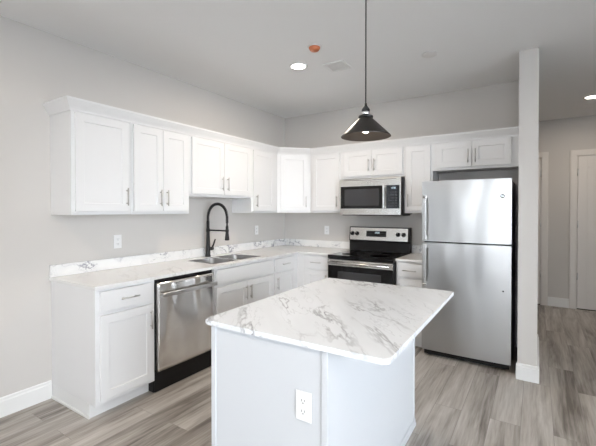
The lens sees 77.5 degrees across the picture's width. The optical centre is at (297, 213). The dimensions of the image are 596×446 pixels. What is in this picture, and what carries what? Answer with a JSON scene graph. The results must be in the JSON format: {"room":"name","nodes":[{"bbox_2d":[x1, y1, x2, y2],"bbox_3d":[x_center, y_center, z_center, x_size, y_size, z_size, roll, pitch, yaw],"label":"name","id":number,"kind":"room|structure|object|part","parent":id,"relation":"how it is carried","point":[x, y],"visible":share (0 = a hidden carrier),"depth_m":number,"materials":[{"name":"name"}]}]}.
{"room":"kitchen","nodes":[
{"label":"kitchen","id":0,"kind":"room"},
{"bbox_2d":[0,16,284,397],"bbox_3d":[-2.658,0.030,1.728,0.150,2.755,9.120,0,1,33],"label":"wall","id":1,"kind":"structure","parent":0,"point":[38,67],"depth_m":2.81,"materials":[{"name":"grey paint"}]},
{"bbox_2d":[0,380,51,417],"bbox_3d":[-3.464,1.355,0.340,0.014,0.135,5.890,0,1,33],"label":"baseboard","id":2,"kind":"structure","parent":1,"relation":"attached to","point":[25,398],"depth_m":2.67,"materials":[{"name":"white paint"}]},
{"bbox_2d":[50,110,129,214],"bbox_3d":[-1.597,-0.370,2.899,0.357,0.753,0.456,0,1,33],"label":"upper cabinet","id":3,"kind":"object","parent":1,"relation":"attached to","point":[90,154],"visible":1,"depth_m":2.76,"materials":[{"name":"white paint"}]},
{"bbox_3d":[-1.482,-0.374,2.828,0.019,0.711,0.412,0,1,33],"label":"door","id":4,"kind":"part","parent":3,"relation":"part of","materials":[{"name":"white paint"}]},
{"bbox_2d":[43,95,518,154],"bbox_3d":[-0.063,-0.792,3.872,4.099,0.086,1.765,0,1,-14],"label":"crown molding","id":5,"kind":"structure","parent":3,"relation":"attached to","point":[65,103],"depth_m":3.69,"materials":[{"name":"white paint"}]},
{"bbox_2d":[114,235,121,248],"bbox_3d":[-1.580,0.244,3.255,0.008,0.117,0.072,0,1,33],"label":"outlet","id":6,"kind":"object","parent":1,"relation":"attached to","point":[117,238],"visible":1,"depth_m":3.25,"materials":[{"name":"white plastic"}]},
{"bbox_2d":[130,123,188,213],"bbox_3d":[-1.308,-0.374,3.347,0.357,0.753,0.609,0,1,33],"label":"upper cabinet","id":7,"kind":"object","parent":1,"relation":"attached to","point":[159,159],"visible":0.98,"depth_m":3.23,"materials":[{"name":"white paint"}]},
{"bbox_3d":[-1.270,-0.378,3.155,0.019,0.711,0.278,0,1,33],"label":"door","id":8,"kind":"part","parent":7,"relation":"part of","materials":[{"name":"white paint"}]},
{"bbox_3d":[-1.191,-0.138,3.233,0.034,0.140,0.010,0,1,33],"label":"handle","id":9,"kind":"part","parent":7,"relation":"part of","materials":[{"name":"silver metal"}]},
{"bbox_3d":[-1.117,-0.380,3.393,0.019,0.711,0.281,0,1,33],"label":"door","id":10,"kind":"part","parent":7,"relation":"part of","materials":[{"name":"white paint"}]},
{"bbox_2d":[49,239,284,277],"bbox_3d":[-1.031,0.421,4.098,0.019,0.094,3.099,0,1,33],"label":"backsplash","id":11,"kind":"structure","parent":1,"relation":"attached to","point":[56,270],"depth_m":3.48,"materials":[{"name":"stone"}]},
{"bbox_2d":[189,136,250,198],"bbox_3d":[-0.895,-0.465,3.987,0.357,0.586,0.913,0,1,33],"label":"upper cabinet","id":12,"kind":"object","parent":1,"relation":"attached to","point":[218,170],"visible":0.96,"depth_m":3.84,"materials":[{"name":"white paint"}]},
{"bbox_3d":[-0.899,-0.467,3.731,0.019,0.544,0.429,0,1,33],"label":"door","id":13,"kind":"part","parent":12,"relation":"part of","materials":[{"name":"white paint"}]},
{"bbox_3d":[-0.664,-0.471,4.095,0.019,0.544,0.431,0,1,33],"label":"door","id":14,"kind":"part","parent":12,"relation":"part of","materials":[{"name":"white paint"}]},
{"bbox_2d":[232,149,276,212],"bbox_3d":[-0.508,-0.388,4.588,0.357,0.753,0.513,0,1,33],"label":"upper cabinet","id":15,"kind":"object","parent":1,"relation":"attached to","point":[263,199],"visible":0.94,"depth_m":4.45,"materials":[{"name":"white paint"}]},
{"bbox_3d":[-0.409,-0.392,4.490,0.019,0.711,0.407,0,1,33],"label":"door","id":16,"kind":"part","parent":15,"relation":"part of","materials":[{"name":"white paint"}]},
{"bbox_2d":[277,154,309,212],"bbox_3d":[-0.098,-0.392,4.992,0.609,0.753,0.609,0,1,33],"label":"upper cabinet","id":17,"kind":"object","parent":1,"relation":"attached to","point":[293,171],"visible":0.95,"depth_m":4.77,"materials":[{"name":"white paint"}]},
{"bbox_2d":[0,0,595,120],"bbox_3d":[0.490,-1.399,0.920,6.300,0.120,11.500,0,1,33],"label":"ceiling","id":18,"kind":"structure","parent":0,"point":[242,51],"depth_m":2.92,"materials":[{"name":"white paint"}]},
{"bbox_2d":[289,62,307,69],"bbox_3d":[0.004,-1.361,3.425,0.176,0.009,0.176,0,1,33],"label":"recessed light","id":19,"kind":"object","parent":18,"relation":"in","point":[296,65],"visible":1,"depth_m":3.41,"materials":[{"name":"white plastic"}]},
{"bbox_2d":[307,43,321,51],"bbox_3d":[0.134,-1.343,3.022,0.120,0.035,0.120,0,1,33],"label":"sprinkler","id":20,"kind":"object","parent":18,"relation":"attached to","point":[314,47],"visible":1,"depth_m":2.99,"materials":[{"name":"orange plastic"}]},
{"bbox_2d":[322,60,352,71],"bbox_3d":[0.364,-1.361,3.429,0.210,0.007,0.210,0,1,33],"label":"ceiling vent","id":21,"kind":"object","parent":18,"relation":"in","point":[340,65],"visible":1,"depth_m":3.42,"materials":[{"name":"white metal"}]},
{"bbox_2d":[341,0,390,140],"bbox_3d":[0.358,-0.878,1.957,0.262,0.943,0.262,0,1,33],"label":"pendant lamp","id":22,"kind":"object","parent":18,"relation":"hanging from","point":[365,128],"visible":1,"depth_m":1.95,"materials":[{"name":"black metal"}]},
{"bbox_2d":[362,103,369,113],"bbox_3d":[0.358,-0.553,1.961,0.043,0.062,0.043,0,1,33],"label":"socket","id":23,"kind":"object","parent":22,"relation":"attached to","point":[365,110],"depth_m":1.94,"materials":[{"name":"silver metal"}]},
{"bbox_3d":[0.358,-0.458,1.962,0.262,0.102,0.262,0,1,33],"label":"lamp shade","id":24,"kind":"part","parent":22,"relation":"part of","materials":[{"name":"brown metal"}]},
{"bbox_3d":[0.358,-0.954,1.956,0.006,0.740,0.007,0,1,33],"label":"cord","id":25,"kind":"part","parent":22,"relation":"part of","materials":[{"name":"black plastic"}]},
{"bbox_2d":[422,51,436,57],"bbox_3d":[1.123,-1.358,3.172,0.128,0.009,0.128,0,1,33],"label":"smoke detector","id":26,"kind":"object","parent":18,"relation":"attached to","point":[429,54],"visible":1,"depth_m":3.15,"materials":[{"name":"white plastic"}]},
{"bbox_2d":[583,94,595,98],"bbox_3d":[3.448,-1.370,4.354,0.176,0.009,0.176,0,1,33],"label":"recessed light","id":27,"kind":"object","parent":18,"relation":"in","point":[594,95],"visible":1,"depth_m":4.36,"materials":[{"name":"white plastic"}]},
{"bbox_2d":[0,304,595,445],"bbox_3d":[0.490,1.466,0.951,6.300,0.100,11.500,0,1,33],"label":"floor","id":28,"kind":"structure","parent":0,"point":[458,402],"depth_m":2.65,"materials":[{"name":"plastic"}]},
{"bbox_2d":[51,280,153,419],"bbox_3d":[-1.472,0.952,2.826,0.662,0.888,0.470,0,1,33],"label":"base cabinet","id":29,"kind":"object","parent":28,"relation":"on","point":[103,340],"visible":0.96,"depth_m":2.64,"materials":[{"name":"white paint"}]},
{"bbox_3d":[-1.645,1.388,2.669,0.543,0.018,0.012,0,1,33],"label":"shoe molding","id":30,"kind":"part","parent":29,"relation":"part of","materials":[{"name":"white paint"}]},
{"bbox_3d":[-1.224,0.596,2.674,0.019,0.138,0.410,0,1,33],"label":"drawer","id":31,"kind":"part","parent":29,"relation":"part of","materials":[{"name":"white paint"}]},
{"bbox_3d":[-1.224,0.980,2.678,0.019,0.578,0.410,0,1,33],"label":"door","id":32,"kind":"part","parent":29,"relation":"part of","materials":[{"name":"white paint"}]},
{"bbox_2d":[149,270,216,392],"bbox_3d":[-1.154,0.948,3.273,0.654,0.886,0.622,0,1,33],"label":"dishwasher","id":33,"kind":"object","parent":28,"relation":"on","point":[182,303],"visible":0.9,"depth_m":3.06,"materials":[{"name":"silver metal"}]},
{"bbox_3d":[-0.950,1.313,3.145,0.013,0.152,0.614,0,1,33],"label":"kick plate","id":34,"kind":"part","parent":33,"relation":"part of","materials":[{"name":"black plastic"}]},
{"bbox_3d":[-0.902,0.628,3.109,0.056,0.034,0.579,0,1,33],"label":"handle","id":35,"kind":"part","parent":33,"relation":"part of","materials":[{"name":"silver metal"}]},
{"bbox_2d":[212,258,272,314],"bbox_3d":[-0.759,0.940,3.931,0.662,0.888,0.905,0,1,33],"label":"base cabinet","id":36,"kind":"object","parent":28,"relation":"on","point":[239,285],"visible":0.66,"depth_m":3.70,"materials":[{"name":"white paint"}]},
{"bbox_3d":[-0.635,0.970,3.592,0.019,0.578,0.431,0,1,33],"label":"door","id":37,"kind":"part","parent":36,"relation":"part of","materials":[{"name":"white paint"}]},
{"bbox_3d":[-0.517,0.585,3.771,0.019,0.138,0.866,0,1,33],"label":"false drawer","id":38,"kind":"part","parent":36,"relation":"part of","materials":[{"name":"white paint"}]},
{"bbox_3d":[-0.399,0.967,3.958,0.019,0.578,0.431,0,1,33],"label":"door","id":39,"kind":"part","parent":36,"relation":"part of","materials":[{"name":"white paint"}]},
{"bbox_2d":[273,254,293,295],"bbox_3d":[-0.396,0.934,4.495,0.662,0.888,0.434,0,1,33],"label":"base cabinet","id":40,"kind":"object","parent":28,"relation":"on","point":[283,267],"visible":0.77,"depth_m":4.30,"materials":[{"name":"white paint"}]},
{"bbox_3d":[-0.156,0.579,4.331,0.019,0.138,0.385,0,1,33],"label":"drawer","id":41,"kind":"part","parent":40,"relation":"part of","materials":[{"name":"white paint"}]},
{"bbox_3d":[-0.156,0.963,4.335,0.019,0.578,0.385,0,1,33],"label":"door","id":42,"kind":"part","parent":40,"relation":"part of","materials":[{"name":"white paint"}]},
{"bbox_2d":[294,254,303,288],"bbox_3d":[-0.079,0.929,4.953,0.698,0.888,0.678,0,1,33],"label":"base cabinet","id":43,"kind":"object","parent":28,"relation":"on","point":[298,258],"visible":0.1,"depth_m":4.55,"materials":[{"name":"white paint"}]},
{"bbox_2d":[49,238,349,290],"bbox_3d":[-0.584,0.436,3.822,1.069,0.119,3.119,0,1,33],"label":"countertop","id":44,"kind":"structure","parent":43,"relation":"on","point":[100,274],"depth_m":3.36,"materials":[{"name":"stone"}]},
{"bbox_2d":[205,203,228,256],"bbox_3d":[-0.846,0.174,4.007,0.335,0.590,0.130,0,1,33],"label":"faucet","id":45,"kind":"object","parent":44,"relation":"on","point":[208,248],"visible":1,"depth_m":4.03,"materials":[{"name":"black metal"}]},
{"bbox_3d":[-0.864,0.179,3.976,0.322,0.034,0.042,0,1,33],"label":"support arm","id":46,"kind":"part","parent":45,"relation":"part of","materials":[{"name":"black metal"}]},
{"bbox_2d":[189,254,259,263],"bbox_3d":[-0.759,0.560,3.913,0.409,0.178,0.729,0,1,33],"label":"sink","id":47,"kind":"object","parent":44,"relation":"in","point":[232,257],"visible":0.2,"depth_m":3.98,"materials":[{"name":"silver metal"}]},
{"bbox_3d":[-0.859,0.563,3.758,0.386,0.175,0.339,0,1,33],"label":"bowl","id":48,"kind":"part","parent":47,"relation":"part of","materials":[{"name":"silver metal"}]},
{"bbox_3d":[-0.660,0.560,4.067,0.386,0.175,0.339,0,1,33],"label":"bowl","id":49,"kind":"part","parent":47,"relation":"part of","materials":[{"name":"silver metal"}]},
{"bbox_2d":[211,326,415,445],"bbox_3d":[0.189,0.959,2.092,0.618,0.888,1.244,0,1,32],"label":"kitchen island","id":50,"kind":"object","parent":28,"relation":"on","point":[255,380],"visible":0.56,"depth_m":1.61,"materials":[{"name":"grey paint"}]},
{"bbox_3d":[-0.386,0.963,1.735,0.026,0.888,0.026,0,1,32],"label":"corner trim","id":51,"kind":"part","parent":50,"relation":"part of","materials":[{"name":"grey paint"}]},
{"bbox_2d":[296,389,311,423],"bbox_3d":[0.021,0.758,1.461,0.072,0.117,0.009,0,1,32],"label":"outlet","id":52,"kind":"object","parent":50,"relation":"attached to","point":[303,399],"visible":1,"depth_m":1.46,"materials":[{"name":"white plastic"}]},
{"bbox_2d":[300,397,306,415],"bbox_3d":[0.020,0.758,1.460,0.033,0.066,0.002,0,1,32],"label":"receptacle","id":53,"kind":"object","parent":52,"relation":"attached to","point":[303,400],"depth_m":1.46,"materials":[{"name":"white plastic"}]},
{"bbox_3d":[0.107,0.967,1.424,0.026,0.888,0.026,0,1,32],"label":"corner trim","id":54,"kind":"part","parent":50,"relation":"part of","materials":[{"name":"grey paint"}]},
{"bbox_2d":[205,278,453,364],"bbox_3d":[0.266,0.501,2.032,0.891,0.022,1.257,0,1,32],"label":"island countertop","id":55,"kind":"structure","parent":50,"relation":"on","point":[371,322],"depth_m":1.78,"materials":[{"name":"stone"}]},
{"bbox_3d":[0.448,1.383,1.937,0.009,0.045,1.238,0,1,32],"label":"shoe molding","id":56,"kind":"part","parent":50,"relation":"part of","materials":[{"name":"grey paint"}]},
{"bbox_3d":[0.764,0.956,2.449,0.008,0.888,0.026,0,1,32],"label":"corner trim","id":57,"kind":"part","parent":50,"relation":"part of","materials":[{"name":"grey paint"}]},
{"bbox_2d":[304,254,328,284],"bbox_3d":[0.375,0.932,4.670,0.369,0.888,0.662,0,1,33],"label":"base cabinet","id":58,"kind":"object","parent":28,"relation":"on","point":[315,266],"visible":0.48,"depth_m":4.43,"materials":[{"name":"white paint"}]},
{"bbox_3d":[0.225,0.962,4.424,0.325,0.578,0.019,0,1,33],"label":"door","id":59,"kind":"part","parent":58,"relation":"part of","materials":[{"name":"white paint"}]},
{"bbox_3d":[0.225,0.578,4.420,0.325,0.138,0.019,0,1,33],"label":"drawer","id":60,"kind":"part","parent":58,"relation":"part of","materials":[{"name":"white paint"}]},
{"bbox_2d":[328,226,411,284],"bbox_3d":[0.829,0.774,4.313,0.772,1.212,0.720,0,1,33],"label":"range","id":61,"kind":"object","parent":28,"relation":"on","point":[362,262],"visible":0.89,"depth_m":4.25,"materials":[{"name":"grey metal"}]},
{"bbox_3d":[0.647,0.551,4.028,0.712,0.028,0.048,0,1,33],"label":"handle","id":62,"kind":"part","parent":61,"relation":"part of","materials":[{"name":"silver metal"}]},
{"bbox_3d":[0.662,0.855,4.056,0.744,0.532,0.004,0,1,33],"label":"door glass","id":63,"kind":"part","parent":61,"relation":"part of","materials":[{"name":"black glass"}]},
{"bbox_3d":[0.677,0.833,4.078,0.764,0.634,0.050,0,1,33],"label":"oven door","id":64,"kind":"part","parent":61,"relation":"part of","materials":[{"name":"black glass"}]},
{"bbox_2d":[328,250,408,262],"bbox_3d":[0.828,0.487,4.308,0.772,0.041,0.605,0,1,33],"label":"cooktop","id":65,"kind":"object","parent":61,"relation":"in","point":[352,256],"depth_m":4.17,"materials":[{"name":"black glass"}]},
{"bbox_3d":[0.979,0.251,4.550,0.738,0.156,0.025,0,1,33],"label":"control panel","id":66,"kind":"part","parent":61,"relation":"part of","materials":[{"name":"silver metal"}]},
{"bbox_2d":[396,261,421,346],"bbox_3d":[1.311,0.938,4.066,0.301,0.888,0.662,0,1,33],"label":"base cabinet","id":67,"kind":"object","parent":28,"relation":"on","point":[409,274],"visible":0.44,"depth_m":3.82,"materials":[{"name":"white paint"}]},
{"bbox_2d":[395,245,421,262],"bbox_3d":[1.319,0.434,4.072,0.303,0.119,0.635,0,1,33],"label":"countertop","id":68,"kind":"structure","parent":67,"relation":"on","point":[415,256],"depth_m":4.07,"materials":[{"name":"stone"}]},
{"bbox_3d":[1.155,0.584,3.820,0.266,0.138,0.019,0,1,33],"label":"drawer","id":69,"kind":"part","parent":67,"relation":"part of","materials":[{"name":"white paint"}]},
{"bbox_3d":[1.155,0.968,3.824,0.266,0.578,0.019,0,1,33],"label":"door","id":70,"kind":"part","parent":67,"relation":"part of","materials":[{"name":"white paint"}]},
{"bbox_2d":[422,178,515,369],"bbox_3d":[1.708,0.535,3.702,0.762,1.702,0.769,0,1,33],"label":"refrigerator","id":71,"kind":"object","parent":28,"relation":"on","point":[468,226],"visible":0.99,"depth_m":3.40,"materials":[{"name":"grey metal"}]},
{"bbox_3d":[1.227,0.493,3.595,0.034,0.408,0.064,0,1,33],"label":"handle","id":72,"kind":"part","parent":71,"relation":"part of","materials":[{"name":"silver metal"}]},
{"bbox_3d":[1.227,0.037,3.590,0.034,0.430,0.064,0,1,33],"label":"handle","id":73,"kind":"part","parent":71,"relation":"part of","materials":[{"name":"silver metal"}]},
{"bbox_3d":[1.549,0.802,3.458,0.762,1.042,0.066,0,1,33],"label":"fridge door","id":74,"kind":"part","parent":71,"relation":"part of","materials":[{"name":"silver metal"}]},
{"bbox_3d":[1.549,-0.023,3.450,0.762,0.580,0.066,0,1,33],"label":"freezer door","id":75,"kind":"part","parent":71,"relation":"part of","materials":[{"name":"silver metal"}]},
{"bbox_2d":[285,81,518,346],"bbox_3d":[1.088,-0.002,4.667,2.960,2.755,0.120,0,1,33],"label":"wall","id":76,"kind":"structure","parent":0,"point":[494,106],"depth_m":4.41,"materials":[{"name":"grey paint"}]},
{"bbox_2d":[285,238,349,248],"bbox_3d":[0.256,0.410,5.124,1.069,0.094,0.019,0,1,33],"label":"backsplash","id":77,"kind":"structure","parent":76,"relation":"attached to","point":[296,242],"depth_m":5.10,"materials":[{"name":"stone"}]},
{"bbox_2d":[324,226,328,233],"bbox_3d":[0.391,0.221,5.042,0.072,0.117,0.008,0,1,33],"label":"outlet","id":78,"kind":"object","parent":76,"relation":"attached to","point":[326,228],"visible":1,"depth_m":5.04,"materials":[{"name":"white plastic"}]},
{"bbox_2d":[310,152,343,212],"bbox_3d":[0.425,-0.390,4.805,0.470,0.753,0.357,0,1,33],"label":"upper cabinet","id":79,"kind":"object","parent":76,"relation":"attached to","point":[326,170],"visible":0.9,"depth_m":4.69,"materials":[{"name":"white paint"}]},
{"bbox_2d":[343,147,404,179],"bbox_3d":[0.943,-0.593,4.469,0.759,0.341,0.357,0,1,33],"label":"upper cabinet","id":80,"kind":"object","parent":76,"relation":"attached to","point":[386,162],"visible":0.92,"depth_m":4.33,"materials":[{"name":"white paint"}]},
{"bbox_3d":[0.718,-0.597,4.453,0.355,0.299,0.019,0,1,33],"label":"door","id":81,"kind":"part","parent":80,"relation":"part of","materials":[{"name":"white paint"}]},
{"bbox_2d":[340,177,411,215],"bbox_3d":[0.920,-0.196,4.439,0.759,0.432,0.438,0,1,33],"label":"microwave","id":82,"kind":"object","parent":80,"relation":"attached to","point":[372,196],"visible":1,"depth_m":4.26,"materials":[{"name":"grey metal"}]},
{"bbox_3d":[0.739,-0.192,4.341,0.529,0.262,0.005,0,1,33],"label":"door","id":83,"kind":"part","parent":82,"relation":"part of","materials":[{"name":"black glass"}]},
{"bbox_3d":[0.964,-0.190,4.175,0.024,0.271,0.042,0,1,33],"label":"handle","id":84,"kind":"part","parent":82,"relation":"part of","materials":[{"name":"silver metal"}]},
{"bbox_3d":[0.937,0.013,4.467,0.720,0.014,0.340,0,1,33],"label":"underside panel","id":85,"kind":"part","parent":82,"relation":"part of","materials":[{"name":"silver metal"}]},
{"bbox_3d":[1.056,-0.189,4.137,0.150,0.262,0.005,0,1,33],"label":"control panel","id":86,"kind":"part","parent":82,"relation":"part of","materials":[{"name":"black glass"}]},
{"bbox_3d":[1.020,-0.595,4.258,0.357,0.299,0.019,0,1,33],"label":"door","id":87,"kind":"part","parent":80,"relation":"part of","materials":[{"name":"white paint"}]},
{"bbox_2d":[412,245,421,252],"bbox_3d":[1.486,0.418,4.331,0.303,0.094,0.019,0,1,33],"label":"backsplash","id":88,"kind":"structure","parent":76,"relation":"attached to","point":[415,248],"depth_m":4.37,"materials":[{"name":"stone"}]},
{"bbox_2d":[405,144,438,212],"bbox_3d":[1.390,-0.383,4.183,0.304,0.753,0.357,0,1,33],"label":"upper cabinet","id":89,"kind":"object","parent":76,"relation":"attached to","point":[419,158],"visible":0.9,"depth_m":4.07,"materials":[{"name":"white paint"}]},
{"bbox_2d":[433,136,518,172],"bbox_3d":[1.860,-0.607,3.878,0.811,0.299,0.357,0,1,33],"label":"upper cabinet","id":90,"kind":"object","parent":76,"relation":"attached to","point":[494,154],"visible":0.97,"depth_m":3.75,"materials":[{"name":"white paint"}]},
{"bbox_3d":[1.624,-0.612,3.868,0.342,0.257,0.019,0,1,33],"label":"door","id":91,"kind":"part","parent":90,"relation":"part of","materials":[{"name":"white paint"}]},
{"bbox_3d":[1.917,-0.610,3.679,0.348,0.257,0.019,0,1,33],"label":"door","id":92,"kind":"part","parent":90,"relation":"part of","materials":[{"name":"white paint"}]},
{"bbox_2d":[517,47,538,365],"bbox_3d":[2.168,0.011,3.482,0.140,2.755,0.942,0,1,33],"label":"wall partition","id":93,"kind":"structure","parent":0,"point":[529,58],"depth_m":3.08,"materials":[{"name":"grey paint"}]},
{"bbox_2d":[516,334,538,383],"bbox_3d":[2.166,1.321,3.487,0.166,0.135,0.959,0,1,33],"label":"baseboard","id":94,"kind":"structure","parent":93,"relation":"attached to","point":[525,372],"depth_m":3.09,"materials":[{"name":"white paint"}]},
{"bbox_2d":[538,115,595,308],"bbox_3d":[4.062,-0.009,5.367,4.800,2.755,0.120,0,1,33],"label":"wall","id":95,"kind":"structure","parent":0,"point":[557,137],"depth_m":5.44,"materials":[{"name":"grey paint"}]},
{"bbox_2d":[537,159,541,304],"bbox_3d":[3.271,0.269,5.754,0.847,2.190,0.089,0,1,33],"label":"door","id":96,"kind":"structure","parent":95,"relation":"in","point":[539,160],"depth_m":5.57,"materials":[{"name":"white paint"}]},
{"bbox_2d":[538,152,548,305],"bbox_3d":[3.283,0.223,5.785,1.018,2.283,0.026,0,1,33],"label":"trim","id":97,"kind":"structure","parent":95,"relation":"attached to","point":[544,156],"depth_m":5.52,"materials":[{"name":"white paint"}]},
{"bbox_2d":[548,297,568,307],"bbox_3d":[3.823,1.300,5.455,0.255,0.135,0.014,0,1,33],"label":"baseboard","id":98,"kind":"structure","parent":95,"relation":"attached to","point":[552,301],"depth_m":5.45,"materials":[{"name":"white paint"}]},
{"bbox_2d":[569,149,595,308],"bbox_3d":[4.348,0.230,5.098,1.001,2.283,0.026,0,1,33],"label":"trim","id":99,"kind":"structure","parent":95,"relation":"attached to","point":[574,154],"depth_m":5.33,"materials":[{"name":"white paint"}]},
{"bbox_2d":[576,155,595,310],"bbox_3d":[4.325,0.276,5.075,0.830,2.190,0.089,0,1,33],"label":"door","id":100,"kind":"structure","parent":95,"relation":"in","point":[586,171],"depth_m":5.26,"materials":[{"name":"white paint"}]}
]}

